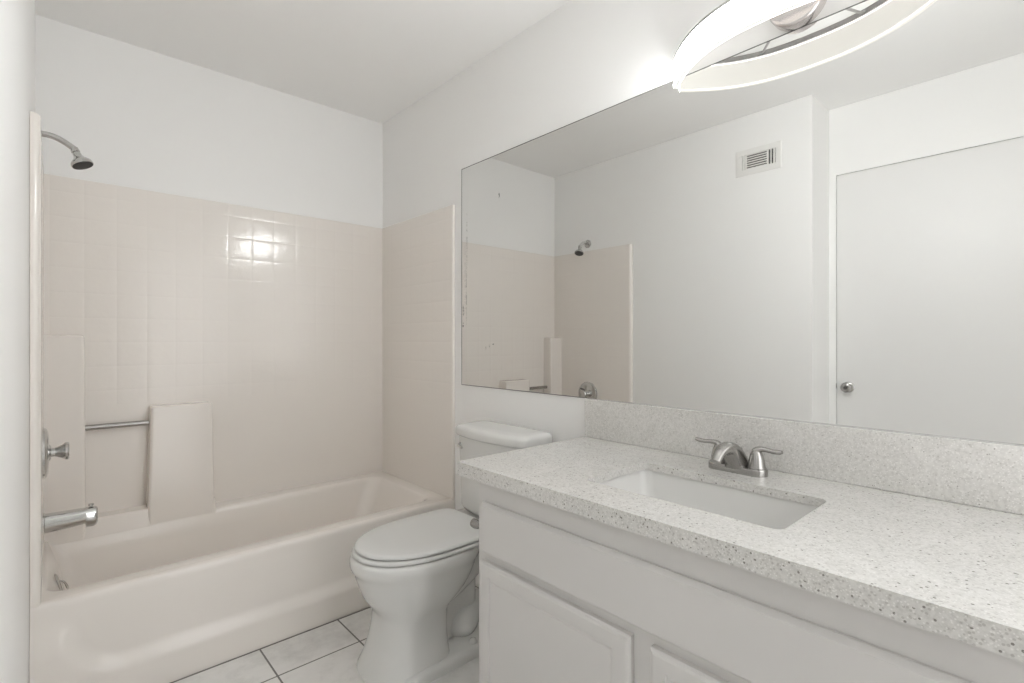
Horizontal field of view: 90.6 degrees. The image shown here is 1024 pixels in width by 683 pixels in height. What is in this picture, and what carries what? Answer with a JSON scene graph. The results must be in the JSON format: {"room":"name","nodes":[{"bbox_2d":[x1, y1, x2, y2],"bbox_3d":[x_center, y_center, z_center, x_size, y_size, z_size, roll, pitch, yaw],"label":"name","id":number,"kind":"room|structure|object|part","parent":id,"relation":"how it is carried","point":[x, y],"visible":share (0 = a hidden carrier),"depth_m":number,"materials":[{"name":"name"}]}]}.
{"room":"bathroom","nodes":[
{"label":"bathroom","id":0,"kind":"room"},
{"bbox_2d":[0,0,34,682],"bbox_3d":[-1.435,-0.083,1.209,0.400,2.456,1.869,0,0,-42],"label":"wall","id":1,"kind":"structure","parent":0,"point":[17,17],"depth_m":0.94,"materials":[{"name":"paint"}]},
{"bbox_2d":[42,131,93,169],"bbox_3d":[-1.616,-0.694,1.823,0.171,0.136,0.068,0,0,-33],"label":"shower head","id":2,"kind":"object","parent":1,"relation":"attached to","point":[79,162],"visible":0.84,"depth_m":1.83},
{"bbox_3d":[-1.637,-0.717,1.817,0.115,0.055,0.024,0,0,-34],"label":"arm","id":3,"kind":"part","parent":2,"relation":"part of","materials":[{"name":"silver metal"}]},
{"bbox_2d":[35,14,382,228],"bbox_3d":[-1.389,-0.083,2.593,1.769,2.456,0.120,0,0,-42],"label":"wall","id":4,"kind":"structure","parent":0,"point":[145,119],"depth_m":2.41,"materials":[{"name":"paint"}]},
{"bbox_2d":[35,0,569,123],"bbox_3d":[-0.329,-1.371,1.216,2.049,0.120,3.584,0,0,-42],"label":"ceiling","id":5,"kind":"structure","parent":0,"point":[373,60],"depth_m":2.18,"materials":[{"name":"paint"}]},
{"bbox_2d":[170,583,478,682],"bbox_3d":[-0.329,1.205,1.216,2.049,0.120,3.584,0,0,-42],"label":"floor","id":6,"kind":"structure","parent":0,"point":[329,652],"depth_m":1.81,"materials":[{"name":"tile"}]},
{"bbox_2d":[29,111,454,682],"bbox_3d":[-1.090,0.236,2.264,1.527,1.818,0.768,0,0,-42],"label":"shower","id":7,"kind":"object","parent":6,"relation":"on","point":[292,376],"visible":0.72,"depth_m":2.30,"materials":[{"name":"white"}]},
{"bbox_3d":[-1.649,0.058,1.762,0.024,1.461,0.726,0,0,-42],"label":"panel","id":8,"kind":"part","parent":7,"relation":"part of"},
{"bbox_2d":[42,428,69,478],"bbox_3d":[-1.625,0.397,1.806,0.071,0.176,0.176,0,0,-42],"label":"tub valve","id":9,"kind":"object","parent":7,"relation":"attached to","point":[62,451],"visible":0.98,"depth_m":1.76,"materials":[{"name":"silver metal"}]},
{"bbox_3d":[-1.618,0.397,1.813,0.051,0.064,0.064,0,0,-42],"label":"knob","id":10,"kind":"part","parent":9,"relation":"part of","materials":[{"name":"silver metal"}]},
{"bbox_2d":[54,574,68,590],"bbox_3d":[-1.615,0.868,1.816,0.039,0.070,0.072,0,0,-42],"label":"overflow plate","id":11,"kind":"object","parent":7,"relation":"attached to","point":[58,581],"visible":0.88,"depth_m":1.80,"materials":[{"name":"silver metal"}]},
{"bbox_3d":[-1.620,0.868,1.811,0.025,0.070,0.072,0,0,-42],"label":"plate","id":12,"kind":"part","parent":11,"relation":"part of","materials":[{"name":"silver metal"}]},
{"bbox_3d":[-1.609,0.878,1.821,0.023,0.042,0.013,0,0,-42],"label":"trip lever","id":13,"kind":"part","parent":11,"relation":"part of","materials":[{"name":"silver metal"}]},
{"bbox_2d":[43,503,97,534],"bbox_3d":[-1.596,0.643,1.833,0.149,0.084,0.070,0,0,-42],"label":"tub spout","id":14,"kind":"object","parent":7,"relation":"attached to","point":[60,520],"visible":0.97,"depth_m":1.81,"materials":[{"name":"silver metal"}]},
{"bbox_2d":[85,420,148,430],"bbox_3d":[-1.689,0.362,2.170,0.217,0.023,0.023,0,0,-42],"label":"grab bar","id":15,"kind":"object","parent":7,"relation":"attached to","point":[141,422],"visible":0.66,"depth_m":2.16,"materials":[{"name":"silver metal"}]},
{"bbox_3d":[-1.341,0.058,2.540,1.526,1.461,0.021,0,0,-42],"label":"panel","id":16,"kind":"part","parent":7,"relation":"part of","materials":[{"name":"beige tile"}]},
{"bbox_2d":[41,471,449,601],"bbox_3d":[-1.096,0.937,2.277,1.517,0.307,0.710,0,0,-42],"label":"basin","id":17,"kind":"object","parent":7,"relation":"in","point":[92,560],"depth_m":2.29,"materials":[{"name":"white ceramic"}]},
{"bbox_3d":[-0.532,0.058,2.775,0.013,1.461,0.726,0,0,-42],"label":"panel","id":18,"kind":"part","parent":7,"relation":"part of","materials":[{"name":"beige tile"}]},
{"bbox_2d":[349,420,551,682],"bbox_3d":[-0.243,0.751,1.903,0.713,0.788,0.444,0,0,-42],"label":"toilet","id":19,"kind":"object","parent":6,"relation":"on","point":[416,574],"visible":0.84,"depth_m":1.75,"materials":[{"name":"white ceramic"}]},
{"bbox_3d":[-0.337,0.727,1.854,0.494,0.015,0.366,0,0,-42],"label":"seat","id":20,"kind":"part","parent":19,"relation":"part of","materials":[{"name":"white plastic"}]},
{"bbox_3d":[-0.330,0.709,1.860,0.494,0.016,0.360,0,0,-42],"label":"lid","id":21,"kind":"part","parent":19,"relation":"part of","materials":[{"name":"white plastic"}]},
{"bbox_3d":[-0.050,0.563,2.079,0.179,0.322,0.428,0,0,-42],"label":"tank","id":22,"kind":"part","parent":19,"relation":"part of","materials":[{"name":"white ceramic"}]},
{"bbox_3d":[-0.054,0.380,2.075,0.203,0.046,0.444,0,0,-42],"label":"tank lid","id":23,"kind":"part","parent":19,"relation":"part of","materials":[{"name":"white ceramic"}]},
{"bbox_2d":[479,482,1023,682],"bbox_3d":[0.492,0.769,1.216,0.591,0.753,1.140,0,0,-42],"label":"vanity cabinet","id":24,"kind":"object","parent":6,"relation":"on","point":[565,596],"visible":0.85,"depth_m":1.01,"materials":[{"name":"paint"}]},
{"bbox_2d":[470,518,478,528],"bbox_3d":[-0.098,0.543,1.492,0.034,0.034,0.063,0,0,-42],"label":"toilet paper holder","id":25,"kind":"object","parent":24,"relation":"attached to","point":[474,523],"visible":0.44,"depth_m":1.49,"materials":[{"name":"silver metal"}]},
{"bbox_3d":[0.079,0.813,1.239,0.007,0.315,0.418,0,0,-42],"label":"raised panel","id":26,"kind":"part","parent":24,"relation":"part of","materials":[{"name":"paint"}]},
{"bbox_3d":[0.083,0.813,1.242,0.019,0.394,0.497,0,0,-42],"label":"cabinet door","id":27,"kind":"part","parent":24,"relation":"part of","materials":[{"name":"paint"}]},
{"bbox_3d":[0.448,0.813,0.839,0.019,0.394,0.497,0,0,-42],"label":"cabinet door","id":28,"kind":"part","parent":24,"relation":"part of","materials":[{"name":"paint"}]},
{"bbox_2d":[457,398,1023,661],"bbox_3d":[0.474,0.304,1.231,0.600,0.177,1.227,0,0,-42],"label":"countertop","id":29,"kind":"structure","parent":24,"relation":"on","point":[926,532],"depth_m":1.07,"materials":[{"name":"stone"}]},
{"bbox_2d":[600,470,817,528],"bbox_3d":[0.444,0.448,1.208,0.329,0.145,0.530,0,0,-42],"label":"sink","id":30,"kind":"object","parent":29,"relation":"in","point":[758,509],"visible":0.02,"depth_m":1.31,"materials":[{"name":"white ceramic"}]},
{"bbox_2d":[695,437,782,477],"bbox_3d":[0.598,0.310,1.373,0.181,0.088,0.184,0,0,-2],"label":"faucet","id":31,"kind":"object","parent":29,"relation":"on","point":[730,457],"visible":1,"depth_m":1.32,"materials":[{"name":"silver metal"}]},
{"bbox_3d":[0.557,0.289,1.433,0.024,0.023,0.080,0,0,-42],"label":"lever","id":32,"kind":"part","parent":31,"relation":"part of","materials":[{"name":"silver metal"}]},
{"bbox_3d":[0.575,0.305,1.341,0.164,0.078,0.066,0,0,-42],"label":"spout","id":33,"kind":"part","parent":31,"relation":"part of","materials":[{"name":"silver metal"}]},
{"bbox_3d":[0.611,0.344,1.373,0.054,0.020,0.156,0,0,-42],"label":"plate","id":34,"kind":"part","parent":31,"relation":"part of","materials":[{"name":"silver metal"}]},
{"bbox_3d":[0.645,0.311,1.335,0.045,0.051,0.045,0,0,-42],"label":"handle","id":35,"kind":"part","parent":31,"relation":"part of","materials":[{"name":"silver metal"}]},
{"bbox_3d":[0.663,0.289,1.316,0.024,0.023,0.076,0,0,-42],"label":"lever","id":36,"kind":"part","parent":31,"relation":"part of","materials":[{"name":"silver metal"}]},
{"bbox_2d":[383,0,1015,584],"bbox_3d":[0.426,-0.083,1.820,0.120,2.456,3.464,0,0,-42],"label":"wall","id":37,"kind":"structure","parent":0,"point":[584,58],"depth_m":2.13,"materials":[{"name":"paint"}]},
{"bbox_2d":[461,0,1023,444],"bbox_3d":[0.431,-0.309,1.721,0.005,1.048,2.010,0,0,-42],"label":"wall mirror","id":38,"kind":"object","parent":37,"relation":"attached to","point":[822,222],"visible":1,"depth_m":1.37,"materials":[{"name":"clear glass"}]},
{"bbox_2d":[673,0,826,88],"bbox_3d":[0.690,-0.884,1.307,0.178,0.175,0.680,0,0,-42],"label":"lamp","id":39,"kind":"object","parent":37,"relation":"attached to","point":[732,17],"visible":1,"depth_m":1.33,"materials":[{"name":"white glass"}]},
{"bbox_2d":[585,398,1023,514],"bbox_3d":[0.688,0.285,1.425,0.022,0.139,1.227,0,0,-42],"label":"backsplash","id":40,"kind":"structure","parent":37,"relation":"attached to","point":[982,474],"depth_m":1.26,"materials":[{"name":"stone"}]}
]}

